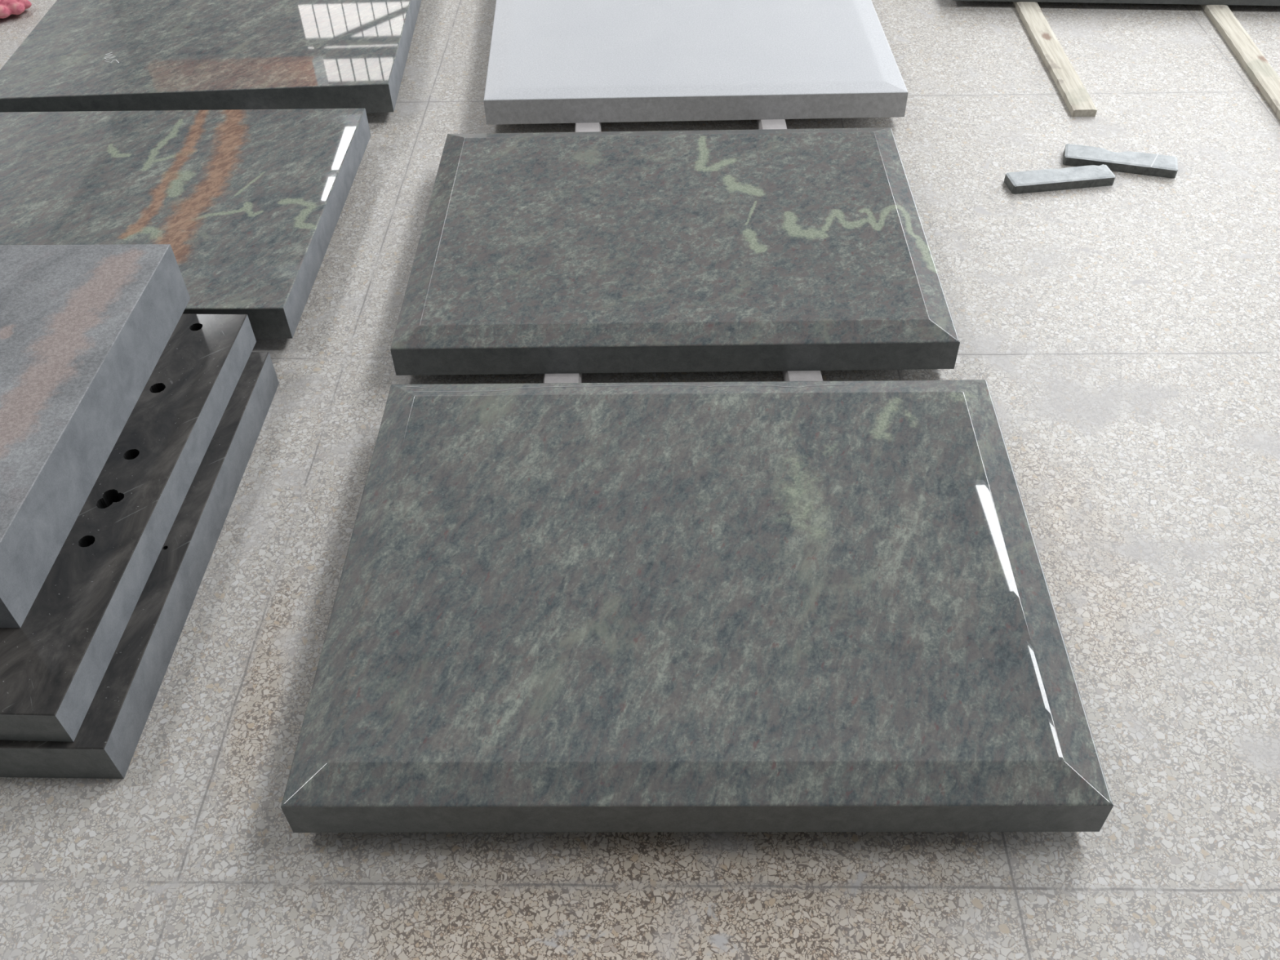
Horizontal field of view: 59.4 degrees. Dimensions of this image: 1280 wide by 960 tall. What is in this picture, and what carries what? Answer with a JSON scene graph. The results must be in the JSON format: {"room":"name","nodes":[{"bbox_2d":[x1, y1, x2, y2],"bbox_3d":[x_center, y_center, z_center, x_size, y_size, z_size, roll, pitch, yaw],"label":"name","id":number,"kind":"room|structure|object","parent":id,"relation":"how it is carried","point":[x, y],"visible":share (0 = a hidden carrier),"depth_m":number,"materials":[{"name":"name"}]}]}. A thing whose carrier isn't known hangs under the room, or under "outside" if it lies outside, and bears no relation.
{"room":"stone workshop","nodes":[
{"label":"stone workshop","id":0,"kind":"room"},
{"bbox_2d":[0,0,1279,959],"bbox_3d":[-0.119,-3.822,6.078,18.000,0.001,26.000,-2,45,0],"label":"floor","id":1,"kind":"structure","parent":0,"point":[1123,335],"depth_m":2.05,"materials":[{"name":"stone"}]},
{"bbox_2d":[0,0,31,18],"bbox_3d":[-2.271,-1.677,3.960,0.203,0.064,0.214,-32,52,-27],"label":"cloth","id":2,"kind":"object","parent":1,"relation":"on","point":[7,7],"visible":1,"depth_m":3.92,"materials":[{"name":"pink fabric"}]},
{"bbox_2d":[0,351,279,778],"bbox_3d":[-1.418,0.099,2.143,1.200,0.090,0.983,0,45,2],"label":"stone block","id":3,"kind":"object","parent":1,"relation":"on","point":[105,743],"visible":0.42,"depth_m":1.96,"materials":[{"name":"stone"}]},
{"bbox_2d":[0,314,256,742],"bbox_3d":[-1.463,0.018,2.109,1.200,0.075,1.007,1,45,3],"label":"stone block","id":4,"kind":"object","parent":3,"relation":"on","point":[53,666],"visible":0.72,"depth_m":1.97,"materials":[{"name":"stone"}]},
{"bbox_2d":[0,244,190,627],"bbox_3d":[-1.595,-0.129,2.108,1.200,0.139,0.900,0,45,2],"label":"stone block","id":5,"kind":"object","parent":4,"relation":"on","point":[84,329],"visible":1,"depth_m":2.10,"materials":[{"name":"stone"}]},
{"bbox_2d":[543,373,582,382],"bbox_3d":[-0.170,-0.193,2.434,0.085,0.035,1.720,-2,45,0],"label":"bearer","id":6,"kind":"object","parent":1,"relation":"on","point":[567,377],"visible":0.02,"depth_m":2.44,"materials":[{"name":"grey concrete"}]},
{"bbox_2d":[390,127,959,375],"bbox_3d":[0.076,-0.600,2.743,1.242,0.091,0.977,-2,45,0],"label":"stone slab","id":7,"kind":"object","parent":6,"relation":"on","point":[766,250],"visible":1,"depth_m":2.59,"materials":[{"name":"stone"}]},
{"bbox_2d":[280,379,1113,832],"bbox_3d":[0.090,0.157,1.982,1.252,0.098,0.997,-2,45,0],"label":"stone slab","id":8,"kind":"object","parent":6,"relation":"on","point":[748,606],"visible":1,"depth_m":1.83,"materials":[{"name":"grey stone"}]},
{"bbox_2d":[574,122,601,132],"bbox_3d":[-0.161,-1.335,3.573,0.078,0.035,1.455,-2,45,0],"label":"bearer","id":9,"kind":"object","parent":1,"relation":"on","point":[587,126],"visible":0.07,"depth_m":3.23,"materials":[{"name":"grey concrete"}]},
{"bbox_2d":[483,0,908,124],"bbox_3d":[0.132,-1.523,3.670,1.242,0.081,1.326,-2,45,0],"label":"stone slab","id":10,"kind":"object","parent":9,"relation":"on","point":[550,61],"visible":1,"depth_m":3.33,"materials":[{"name":"white stone"}]},
{"bbox_2d":[756,119,786,129],"bbox_3d":[0.374,-1.352,3.573,0.080,0.035,1.455,-2,45,0],"label":"bearer","id":11,"kind":"object","parent":1,"relation":"on","point":[763,124],"visible":0.06,"depth_m":3.22,"materials":[{"name":"grey concrete"}]},
{"bbox_2d":[782,370,822,381],"bbox_3d":[0.357,-0.209,2.434,0.082,0.035,1.720,-2,45,0],"label":"bearer","id":12,"kind":"object","parent":1,"relation":"on","point":[788,375],"visible":0.04,"depth_m":2.43,"materials":[{"name":"grey concrete"}]},
{"bbox_2d":[1012,1,1097,116],"bbox_3d":[1.314,-1.600,3.801,0.072,0.022,1.500,0,45,2],"label":"plank","id":13,"kind":"object","parent":1,"relation":"on","point":[1077,100],"visible":0.99,"depth_m":3.50,"materials":[{"name":"beige wood"}]},
{"bbox_2d":[952,0,1279,5],"bbox_3d":[2.357,-1.951,4.048,2.500,0.078,1.000,3,45,5],"label":"stone slab","id":14,"kind":"object","parent":13,"relation":"on","point":[1245,2],"visible":1,"depth_m":3.76,"materials":[{"name":"black stone"}]},
{"bbox_2d":[1004,164,1115,194],"bbox_3d":[1.127,-0.809,3.015,0.283,0.026,0.072,-6,45,-4],"label":"stone offcut","id":15,"kind":"object","parent":1,"relation":"on","point":[1092,175],"visible":1,"depth_m":3.00,"materials":[{"name":"grey stone"}]},
{"bbox_2d":[1062,143,1177,178],"bbox_3d":[1.315,-0.877,3.076,0.293,0.026,0.086,11,46,13],"label":"stone offcut","id":16,"kind":"object","parent":1,"relation":"on","point":[1158,165],"visible":0.97,"depth_m":3.06,"materials":[{"name":"grey stone"}]},
{"bbox_2d":[1200,4,1279,119],"bbox_3d":[1.907,-1.339,3.522,0.073,0.022,2.200,2,45,3],"label":"plank","id":17,"kind":"object","parent":1,"relation":"on","point":[1265,78],"visible":0.98,"depth_m":3.51,"materials":[{"name":"beige wood"}]},
{"bbox_3d":[-1.946,-1.140,3.434,0.082,0.035,2.150,-2,45,0],"label":"bearer","id":18,"kind":"object","parent":1,"relation":"on","visible":0},
{"bbox_2d":[0,108,370,338],"bbox_3d":[-1.532,-0.685,2.882,1.500,0.085,0.940,0,45,2],"label":"stone slab","id":19,"kind":"object","parent":18,"relation":"on","point":[248,204],"visible":0.82,"depth_m":2.87,"materials":[{"name":"stone"}]},
{"bbox_3d":[-1.147,-1.164,3.434,0.082,0.035,2.150,-2,45,0],"label":"bearer","id":20,"kind":"object","parent":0,"visible":0},
{"bbox_2d":[0,0,421,113],"bbox_3d":[-1.351,-1.607,3.795,1.213,0.088,1.467,-2,45,0],"label":"stone slab","id":21,"kind":"object","parent":20,"relation":"on","point":[82,55],"visible":0.99,"depth_m":3.42,"materials":[{"name":"grey stone"}]}
]}

